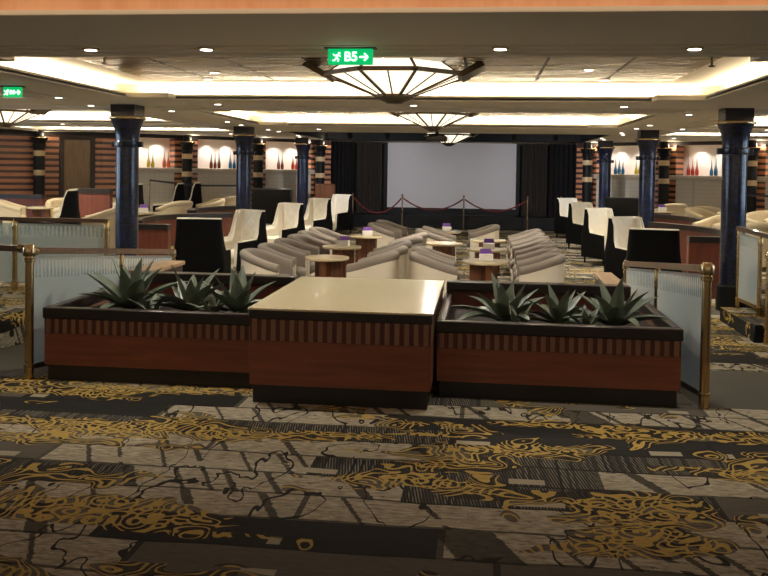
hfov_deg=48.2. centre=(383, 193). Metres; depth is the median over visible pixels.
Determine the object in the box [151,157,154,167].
glass vase
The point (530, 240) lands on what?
tub chair
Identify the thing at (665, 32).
ceiling
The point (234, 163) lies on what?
glass vase
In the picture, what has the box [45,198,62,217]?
tub chair
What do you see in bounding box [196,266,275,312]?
agave plant
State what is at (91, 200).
wall
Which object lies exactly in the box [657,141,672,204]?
column
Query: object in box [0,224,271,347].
floor
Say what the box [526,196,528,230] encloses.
stanchion
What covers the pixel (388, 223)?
tub chair
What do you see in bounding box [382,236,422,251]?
tub chair
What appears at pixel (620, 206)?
bench
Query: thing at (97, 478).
floor
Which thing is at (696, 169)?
glass vase
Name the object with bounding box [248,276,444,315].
countertop
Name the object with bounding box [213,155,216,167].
glass vase
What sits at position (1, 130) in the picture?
trim
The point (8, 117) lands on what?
chandelier
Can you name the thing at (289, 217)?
chair
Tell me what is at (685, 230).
wall
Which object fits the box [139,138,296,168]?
wall
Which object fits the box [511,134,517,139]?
spotlight
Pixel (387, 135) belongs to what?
spotlight
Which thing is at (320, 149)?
column
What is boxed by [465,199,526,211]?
rope
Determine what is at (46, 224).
glass balustrade
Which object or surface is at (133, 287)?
agave plant
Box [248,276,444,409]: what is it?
counter
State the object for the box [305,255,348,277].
round table
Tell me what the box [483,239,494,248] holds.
menu card
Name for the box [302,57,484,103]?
chandelier
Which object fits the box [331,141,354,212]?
stage curtain
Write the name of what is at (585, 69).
recessed light
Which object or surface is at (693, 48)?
recessed light
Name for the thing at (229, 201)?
tub chair
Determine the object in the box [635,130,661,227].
column
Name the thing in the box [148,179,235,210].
rail
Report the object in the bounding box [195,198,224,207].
tub chair
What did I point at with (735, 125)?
column
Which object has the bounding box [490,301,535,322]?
agave plant
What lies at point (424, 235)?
tub chair
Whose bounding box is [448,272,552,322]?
agave plant
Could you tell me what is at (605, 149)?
column
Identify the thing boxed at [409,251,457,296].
tub chair
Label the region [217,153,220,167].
glass vase
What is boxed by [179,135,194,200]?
column
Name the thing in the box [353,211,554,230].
stage
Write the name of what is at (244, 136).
column
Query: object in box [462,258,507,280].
round table
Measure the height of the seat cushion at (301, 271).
0.170 m
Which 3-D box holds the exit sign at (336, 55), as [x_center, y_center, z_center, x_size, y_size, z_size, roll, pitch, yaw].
[-0.244,-0.999,6.245,0.383,0.130,0.100,1,2,7]
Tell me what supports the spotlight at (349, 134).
hanging from the ceiling at (665, 32)
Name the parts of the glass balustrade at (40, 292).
handrail, post, glass panel, handrail, post, glass panel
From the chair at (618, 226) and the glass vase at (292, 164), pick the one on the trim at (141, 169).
the glass vase at (292, 164)
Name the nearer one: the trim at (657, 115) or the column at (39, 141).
the trim at (657, 115)
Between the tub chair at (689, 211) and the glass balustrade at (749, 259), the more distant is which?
the tub chair at (689, 211)
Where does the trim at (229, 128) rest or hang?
attached to the wall at (16, 150)
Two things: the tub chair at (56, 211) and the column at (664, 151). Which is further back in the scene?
the column at (664, 151)
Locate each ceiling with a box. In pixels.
[0,0,767,144]
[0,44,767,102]
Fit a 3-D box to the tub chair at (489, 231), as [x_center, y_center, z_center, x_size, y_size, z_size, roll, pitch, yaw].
[2.017,1.016,17.417,0.663,0.770,0.706,1,2,2]
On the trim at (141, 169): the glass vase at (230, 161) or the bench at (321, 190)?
the glass vase at (230, 161)
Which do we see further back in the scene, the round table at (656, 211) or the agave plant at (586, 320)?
the round table at (656, 211)
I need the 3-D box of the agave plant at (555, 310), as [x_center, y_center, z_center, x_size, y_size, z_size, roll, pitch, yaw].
[1.328,0.876,6.671,0.639,0.347,0.631,0,2,-21]
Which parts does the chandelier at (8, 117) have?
glass, rib frame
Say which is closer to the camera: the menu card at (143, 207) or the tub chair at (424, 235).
the tub chair at (424, 235)
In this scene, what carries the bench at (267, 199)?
on the floor at (730, 350)
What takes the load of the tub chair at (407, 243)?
on the floor at (730, 350)
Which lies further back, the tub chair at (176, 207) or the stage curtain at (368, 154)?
the stage curtain at (368, 154)
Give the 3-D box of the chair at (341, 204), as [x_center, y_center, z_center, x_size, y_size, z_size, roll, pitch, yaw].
[-1.351,0.599,24.422,0.750,1.121,0.785,2,2,38]
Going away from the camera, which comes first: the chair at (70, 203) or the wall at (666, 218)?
the chair at (70, 203)
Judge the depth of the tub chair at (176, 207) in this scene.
18.36 m
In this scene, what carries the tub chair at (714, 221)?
on the floor at (739, 319)
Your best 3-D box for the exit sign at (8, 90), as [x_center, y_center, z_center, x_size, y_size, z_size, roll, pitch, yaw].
[-4.227,-1.156,9.770,0.255,0.130,0.100,1,2,7]
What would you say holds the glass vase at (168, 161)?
on the trim at (141, 169)
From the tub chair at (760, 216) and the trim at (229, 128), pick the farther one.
the trim at (229, 128)
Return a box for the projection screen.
[383,143,519,214]
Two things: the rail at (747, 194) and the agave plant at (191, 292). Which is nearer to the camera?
the agave plant at (191, 292)
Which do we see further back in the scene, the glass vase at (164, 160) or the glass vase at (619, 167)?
the glass vase at (619, 167)
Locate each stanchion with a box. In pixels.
[401,194,403,225]
[461,195,467,231]
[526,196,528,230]
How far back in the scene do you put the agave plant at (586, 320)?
6.45 m
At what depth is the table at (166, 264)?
8.57 m
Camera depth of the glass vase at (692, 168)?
23.65 m
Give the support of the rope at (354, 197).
hanging from the stanchion
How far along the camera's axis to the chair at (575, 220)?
20.71 m
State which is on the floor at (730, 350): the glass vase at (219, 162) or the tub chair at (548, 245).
the tub chair at (548, 245)
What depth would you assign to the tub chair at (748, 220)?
16.53 m
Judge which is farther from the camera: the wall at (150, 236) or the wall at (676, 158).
the wall at (676, 158)
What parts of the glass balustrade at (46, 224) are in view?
glass panel, handrail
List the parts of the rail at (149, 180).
post, handrail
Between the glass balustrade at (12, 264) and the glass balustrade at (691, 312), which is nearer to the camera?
the glass balustrade at (691, 312)
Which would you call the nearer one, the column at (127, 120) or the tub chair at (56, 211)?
the column at (127, 120)
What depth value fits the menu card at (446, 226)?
17.37 m
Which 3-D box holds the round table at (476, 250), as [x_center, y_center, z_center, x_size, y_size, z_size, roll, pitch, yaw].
[1.629,1.190,13.537,0.620,0.625,0.620,0,2,-39]
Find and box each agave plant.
[81,255,188,308]
[127,293,166,309]
[144,264,229,310]
[186,291,225,311]
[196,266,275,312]
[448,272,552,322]
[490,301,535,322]
[523,281,597,323]
[562,277,668,325]
[563,305,604,324]
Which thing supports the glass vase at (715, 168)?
on the shelf at (594, 176)
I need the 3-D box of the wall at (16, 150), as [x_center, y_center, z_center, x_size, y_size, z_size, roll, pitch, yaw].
[-7.721,-0.229,23.492,13.840,2.840,0.470,0,2,-31]
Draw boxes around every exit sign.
[0,85,24,96]
[324,47,376,64]
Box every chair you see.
[0,199,25,234]
[29,188,81,235]
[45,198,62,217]
[53,206,60,216]
[81,207,115,247]
[113,184,143,207]
[153,183,184,211]
[155,200,192,214]
[174,217,230,272]
[189,182,201,207]
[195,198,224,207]
[224,196,235,205]
[224,209,267,272]
[240,248,293,274]
[258,243,306,277]
[266,202,304,242]
[274,238,318,276]
[287,234,330,254]
[297,230,336,254]
[304,198,332,230]
[309,227,345,243]
[331,194,352,233]
[346,251,399,278]
[362,245,407,278]
[368,222,401,247]
[369,240,411,279]
[376,220,407,237]
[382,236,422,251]
[389,232,427,246]
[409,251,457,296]
[412,246,458,279]
[415,229,452,248]
[422,226,456,259]
[466,224,499,257]
[506,229,541,264]
[507,232,545,271]
[510,236,549,272]
[510,239,552,280]
[512,243,557,272]
[513,248,560,279]
[514,253,565,282]
[554,198,577,237]
[566,202,592,247]
[581,208,613,265]
[604,216,643,278]
[623,228,682,292]
[655,203,687,215]
[685,207,715,218]
[692,215,720,228]
[695,206,720,213]
[716,212,757,222]
[746,210,767,221]
[746,222,767,266]
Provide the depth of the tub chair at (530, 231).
16.28 m
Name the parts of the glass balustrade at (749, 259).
post, glass panel, handrail, post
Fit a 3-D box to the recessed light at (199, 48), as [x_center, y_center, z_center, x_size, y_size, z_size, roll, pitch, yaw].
[-1.317,-1.065,6.357,0.124,0.016,0.124,1,2,7]
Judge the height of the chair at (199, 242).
1.121 m
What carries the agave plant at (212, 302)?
on the planter box at (84, 341)
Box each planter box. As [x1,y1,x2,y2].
[43,271,297,387]
[436,280,683,406]
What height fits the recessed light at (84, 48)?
0.016 m
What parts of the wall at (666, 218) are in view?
panel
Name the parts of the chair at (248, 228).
seat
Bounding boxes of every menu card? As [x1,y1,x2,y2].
[138,204,147,212]
[338,236,349,245]
[363,227,372,235]
[442,223,451,230]
[479,249,492,259]
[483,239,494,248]
[658,204,666,210]
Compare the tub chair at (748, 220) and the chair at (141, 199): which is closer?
the tub chair at (748, 220)
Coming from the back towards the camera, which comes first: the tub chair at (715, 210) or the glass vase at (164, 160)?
the glass vase at (164, 160)
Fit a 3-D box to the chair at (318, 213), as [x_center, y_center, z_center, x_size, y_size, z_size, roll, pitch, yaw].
[-1.740,0.686,21.046,0.750,1.121,0.785,2,2,38]
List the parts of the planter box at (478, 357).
panel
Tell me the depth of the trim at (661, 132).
17.83 m
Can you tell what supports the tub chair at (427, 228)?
on the floor at (730, 350)
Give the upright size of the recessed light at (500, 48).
0.016 m
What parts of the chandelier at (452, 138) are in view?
rib frame, glass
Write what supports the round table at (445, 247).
on the floor at (730, 350)
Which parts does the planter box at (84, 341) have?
panel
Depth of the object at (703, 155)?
23.98 m
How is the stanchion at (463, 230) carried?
on the floor at (730, 350)
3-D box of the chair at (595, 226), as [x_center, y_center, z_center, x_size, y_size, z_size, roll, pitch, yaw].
[4.510,0.876,17.463,0.750,1.121,0.785,0,2,-25]
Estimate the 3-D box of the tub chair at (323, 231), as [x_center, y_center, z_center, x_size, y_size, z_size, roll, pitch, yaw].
[-1.054,1.017,15.758,0.663,0.770,0.706,1,2,16]
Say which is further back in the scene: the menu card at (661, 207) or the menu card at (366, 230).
the menu card at (661, 207)
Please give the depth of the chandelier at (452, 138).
21.01 m
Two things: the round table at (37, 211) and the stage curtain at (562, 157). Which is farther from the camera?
the stage curtain at (562, 157)
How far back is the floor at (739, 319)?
10.33 m
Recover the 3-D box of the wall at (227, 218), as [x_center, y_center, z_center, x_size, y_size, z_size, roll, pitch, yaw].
[-3.897,0.887,15.880,0.777,0.940,3.144,1,2,21]
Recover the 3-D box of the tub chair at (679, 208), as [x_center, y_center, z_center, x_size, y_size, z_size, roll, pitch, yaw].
[7.237,0.629,21.517,0.706,0.770,0.663,1,2,-3]
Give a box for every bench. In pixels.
[252,188,292,223]
[315,184,334,230]
[604,197,638,216]
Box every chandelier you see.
[0,109,50,126]
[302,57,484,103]
[389,112,478,131]
[420,133,477,145]
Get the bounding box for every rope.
[354,197,401,212]
[403,198,462,210]
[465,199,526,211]
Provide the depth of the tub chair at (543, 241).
13.85 m
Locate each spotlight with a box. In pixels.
[346,132,352,138]
[384,133,389,138]
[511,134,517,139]
[553,134,558,140]
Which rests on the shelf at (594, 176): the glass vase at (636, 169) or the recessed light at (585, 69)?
the glass vase at (636, 169)
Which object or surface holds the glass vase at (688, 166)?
on the shelf at (594, 176)
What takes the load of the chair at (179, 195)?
on the floor at (12, 303)
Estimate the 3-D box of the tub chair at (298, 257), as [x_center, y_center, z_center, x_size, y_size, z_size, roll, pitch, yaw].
[-1.476,1.106,12.282,0.663,0.770,0.706,1,2,8]
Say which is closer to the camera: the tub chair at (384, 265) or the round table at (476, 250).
the tub chair at (384, 265)
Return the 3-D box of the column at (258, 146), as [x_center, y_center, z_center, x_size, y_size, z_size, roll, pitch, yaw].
[-3.713,-0.443,25.308,0.456,2.385,0.456,1,2,7]
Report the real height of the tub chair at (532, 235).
0.770 m
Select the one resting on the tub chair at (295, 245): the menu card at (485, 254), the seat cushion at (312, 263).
the seat cushion at (312, 263)
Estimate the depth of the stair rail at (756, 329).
9.37 m
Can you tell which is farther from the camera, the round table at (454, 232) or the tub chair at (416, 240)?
the round table at (454, 232)
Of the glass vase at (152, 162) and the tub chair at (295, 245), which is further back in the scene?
the glass vase at (152, 162)
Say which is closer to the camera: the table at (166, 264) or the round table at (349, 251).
the table at (166, 264)
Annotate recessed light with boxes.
[82,47,98,50]
[198,47,214,50]
[492,46,508,50]
[583,68,594,70]
[685,46,703,50]
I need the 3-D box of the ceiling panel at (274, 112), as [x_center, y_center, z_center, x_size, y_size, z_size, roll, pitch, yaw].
[0.730,-1.447,14.504,6.160,0.020,3.850,1,2,7]
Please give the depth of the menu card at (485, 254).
11.76 m
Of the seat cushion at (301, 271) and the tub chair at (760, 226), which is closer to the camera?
the seat cushion at (301, 271)
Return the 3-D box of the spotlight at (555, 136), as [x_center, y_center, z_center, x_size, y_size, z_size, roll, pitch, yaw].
[4.165,-1.670,20.738,0.150,0.821,0.250,1,2,7]
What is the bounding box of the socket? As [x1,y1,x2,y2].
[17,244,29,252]
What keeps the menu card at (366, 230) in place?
on the round table at (367, 243)
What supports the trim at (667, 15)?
attached to the ceiling at (665, 32)
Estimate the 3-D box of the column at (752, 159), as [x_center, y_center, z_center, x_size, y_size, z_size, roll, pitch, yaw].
[9.448,-0.162,22.101,0.456,2.385,0.456,1,2,7]
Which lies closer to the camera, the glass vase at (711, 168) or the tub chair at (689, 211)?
the tub chair at (689, 211)
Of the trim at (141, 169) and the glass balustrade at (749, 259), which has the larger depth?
the trim at (141, 169)
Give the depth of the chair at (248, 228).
14.83 m
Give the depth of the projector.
17.10 m
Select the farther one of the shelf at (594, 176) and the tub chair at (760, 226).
the shelf at (594, 176)
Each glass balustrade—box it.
[0,217,109,290]
[0,244,175,378]
[10,221,102,285]
[623,260,714,409]
[735,226,767,316]
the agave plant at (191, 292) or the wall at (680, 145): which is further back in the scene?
the wall at (680, 145)
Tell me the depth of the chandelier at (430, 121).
14.26 m
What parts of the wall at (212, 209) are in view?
panel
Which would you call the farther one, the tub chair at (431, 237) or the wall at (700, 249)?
the tub chair at (431, 237)
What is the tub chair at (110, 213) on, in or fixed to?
on the floor at (12, 303)
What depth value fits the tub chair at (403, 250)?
12.02 m
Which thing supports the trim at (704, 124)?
attached to the ceiling at (665, 32)
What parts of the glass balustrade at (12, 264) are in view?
glass panel, post, handrail, glass panel, post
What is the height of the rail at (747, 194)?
1.145 m
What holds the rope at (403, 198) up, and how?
hanging from the stanchion at (402, 196)
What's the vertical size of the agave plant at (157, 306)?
0.228 m
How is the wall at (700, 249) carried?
on the floor at (730, 350)
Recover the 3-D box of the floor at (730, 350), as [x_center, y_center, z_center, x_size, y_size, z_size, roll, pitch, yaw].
[1.125,1.349,18.835,30.000,0.001,22.400,1,2,7]
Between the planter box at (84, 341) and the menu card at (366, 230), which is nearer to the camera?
the planter box at (84, 341)
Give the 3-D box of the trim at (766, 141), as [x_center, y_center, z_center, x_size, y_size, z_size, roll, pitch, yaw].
[10.808,-1.263,21.129,13.800,0.098,0.060,2,2,44]
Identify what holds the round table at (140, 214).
on the floor at (12, 303)
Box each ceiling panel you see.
[71,57,721,80]
[267,111,603,116]
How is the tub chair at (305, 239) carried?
on the floor at (730, 350)
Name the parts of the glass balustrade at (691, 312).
post, glass panel, post, handrail, glass panel, post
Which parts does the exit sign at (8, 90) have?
sign panel, mounting plate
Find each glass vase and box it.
[147,147,150,166]
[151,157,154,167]
[162,148,165,167]
[166,150,169,167]
[209,151,212,167]
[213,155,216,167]
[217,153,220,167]
[229,149,231,168]
[232,155,235,168]
[277,151,279,168]
[291,158,294,168]
[617,155,620,173]
[634,160,637,174]
[686,155,689,174]
[691,161,694,174]
[695,161,698,175]
[709,160,712,175]
[714,154,717,175]
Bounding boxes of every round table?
[26,206,57,217]
[138,212,159,216]
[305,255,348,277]
[322,244,360,277]
[349,234,382,261]
[426,241,462,255]
[441,230,460,235]
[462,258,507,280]
[468,247,506,277]
[471,238,505,275]
[655,210,675,214]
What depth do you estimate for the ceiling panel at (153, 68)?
8.76 m
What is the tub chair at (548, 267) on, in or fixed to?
on the floor at (730, 350)
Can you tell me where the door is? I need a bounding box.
[64,140,89,194]
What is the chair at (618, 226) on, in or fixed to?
on the floor at (730, 350)
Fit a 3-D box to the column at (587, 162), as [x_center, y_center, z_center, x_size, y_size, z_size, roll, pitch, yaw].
[6.018,-0.304,25.428,0.456,2.385,0.456,1,2,7]
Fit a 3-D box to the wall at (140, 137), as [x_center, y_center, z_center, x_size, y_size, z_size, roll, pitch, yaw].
[-4.767,-1.604,25.233,6.300,0.100,0.450,0,2,-31]
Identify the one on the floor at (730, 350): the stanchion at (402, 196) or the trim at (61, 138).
the stanchion at (402, 196)
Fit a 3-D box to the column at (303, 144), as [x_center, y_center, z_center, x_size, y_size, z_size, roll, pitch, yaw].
[-2.370,-0.242,24.986,0.536,2.740,0.536,1,2,7]
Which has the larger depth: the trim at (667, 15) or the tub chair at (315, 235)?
the tub chair at (315, 235)
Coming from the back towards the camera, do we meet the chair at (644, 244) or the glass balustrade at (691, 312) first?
the chair at (644, 244)
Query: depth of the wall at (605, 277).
8.04 m
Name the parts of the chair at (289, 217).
seat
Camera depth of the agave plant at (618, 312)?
6.53 m
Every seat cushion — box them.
[297,266,305,277]
[309,261,314,273]
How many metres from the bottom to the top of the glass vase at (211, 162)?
0.500 m
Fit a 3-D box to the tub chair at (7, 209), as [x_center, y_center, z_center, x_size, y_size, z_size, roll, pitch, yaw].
[-7.843,0.508,17.924,0.663,0.770,0.706,0,2,-13]
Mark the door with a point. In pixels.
(76, 152)
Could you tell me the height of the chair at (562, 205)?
1.121 m
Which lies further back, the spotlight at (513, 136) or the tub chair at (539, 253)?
the spotlight at (513, 136)
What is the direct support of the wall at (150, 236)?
on the floor at (730, 350)
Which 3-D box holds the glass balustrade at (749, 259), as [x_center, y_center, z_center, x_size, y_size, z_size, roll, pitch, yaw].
[4.474,0.949,10.326,0.075,1.025,1.286,1,2,4]
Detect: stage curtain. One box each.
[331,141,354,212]
[356,142,381,212]
[521,144,547,216]
[548,144,576,216]
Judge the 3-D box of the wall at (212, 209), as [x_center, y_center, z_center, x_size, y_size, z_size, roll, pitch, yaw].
[-3.830,0.796,18.855,0.521,0.960,2.598,1,2,13]
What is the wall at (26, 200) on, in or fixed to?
on the floor at (12, 303)
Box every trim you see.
[0,10,767,24]
[0,87,70,98]
[0,105,211,123]
[0,124,263,132]
[0,129,330,142]
[59,136,94,197]
[115,167,315,173]
[155,106,697,128]
[577,140,767,145]
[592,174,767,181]
[633,130,767,138]
[672,110,767,128]
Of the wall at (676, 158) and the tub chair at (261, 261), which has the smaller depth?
the tub chair at (261, 261)
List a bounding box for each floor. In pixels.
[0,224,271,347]
[0,343,767,575]
[234,226,767,371]
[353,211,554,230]
[720,267,765,341]
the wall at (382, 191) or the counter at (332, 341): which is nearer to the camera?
the counter at (332, 341)
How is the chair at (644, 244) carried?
on the floor at (730, 350)
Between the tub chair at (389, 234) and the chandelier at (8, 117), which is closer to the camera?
the chandelier at (8, 117)
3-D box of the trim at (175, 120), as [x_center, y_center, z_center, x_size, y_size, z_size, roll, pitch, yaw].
[-6.883,-1.400,15.506,6.250,0.034,4.700,1,2,7]
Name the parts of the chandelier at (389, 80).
glass, rib frame, glass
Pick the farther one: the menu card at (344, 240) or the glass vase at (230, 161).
the glass vase at (230, 161)
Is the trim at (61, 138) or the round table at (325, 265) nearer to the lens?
the round table at (325, 265)
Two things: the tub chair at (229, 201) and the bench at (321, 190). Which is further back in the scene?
the bench at (321, 190)
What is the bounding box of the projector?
[426,131,446,141]
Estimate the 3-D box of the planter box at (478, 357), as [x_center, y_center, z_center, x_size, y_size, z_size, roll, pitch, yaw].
[1.323,1.146,6.873,1.739,0.670,1.525,1,2,7]
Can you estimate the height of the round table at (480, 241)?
0.625 m
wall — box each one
[0,132,330,211]
[0,194,45,225]
[72,188,112,217]
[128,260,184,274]
[138,213,232,245]
[138,223,170,264]
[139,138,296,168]
[140,137,295,142]
[187,205,235,220]
[354,143,548,214]
[576,140,767,210]
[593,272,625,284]
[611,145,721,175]
[647,222,719,277]
[654,214,703,224]
[680,145,710,145]
[686,236,719,298]
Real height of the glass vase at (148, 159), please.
0.580 m
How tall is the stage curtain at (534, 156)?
2.780 m
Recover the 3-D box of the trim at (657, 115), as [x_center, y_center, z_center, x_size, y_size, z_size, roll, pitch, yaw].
[0.764,-1.283,14.832,7.800,0.059,5.100,1,2,7]
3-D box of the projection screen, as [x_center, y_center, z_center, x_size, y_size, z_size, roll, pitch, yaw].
[2.206,-0.687,28.134,4.440,2.750,0.080,1,2,7]
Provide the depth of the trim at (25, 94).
11.00 m
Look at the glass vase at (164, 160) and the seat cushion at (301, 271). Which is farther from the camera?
the glass vase at (164, 160)
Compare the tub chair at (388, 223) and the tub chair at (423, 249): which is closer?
the tub chair at (423, 249)
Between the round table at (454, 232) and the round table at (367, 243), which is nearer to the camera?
the round table at (367, 243)
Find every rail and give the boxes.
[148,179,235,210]
[747,194,767,196]
[750,251,767,344]
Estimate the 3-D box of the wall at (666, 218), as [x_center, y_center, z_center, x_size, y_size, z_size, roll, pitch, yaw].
[6.173,0.963,18.082,0.451,0.960,2.567,1,2,-10]
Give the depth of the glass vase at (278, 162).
26.13 m
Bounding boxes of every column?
[30,130,47,194]
[109,104,145,273]
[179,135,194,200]
[232,126,255,209]
[252,137,265,187]
[294,137,311,214]
[313,140,326,183]
[580,142,594,202]
[596,141,614,207]
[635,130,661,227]
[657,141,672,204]
[715,108,756,310]
[746,140,760,213]
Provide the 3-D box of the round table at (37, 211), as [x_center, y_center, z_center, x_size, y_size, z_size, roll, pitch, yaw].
[-7.084,0.595,17.796,0.620,0.625,0.620,2,2,37]
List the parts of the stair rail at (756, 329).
post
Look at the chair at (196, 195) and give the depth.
20.82 m
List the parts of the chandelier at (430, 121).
rib frame, glass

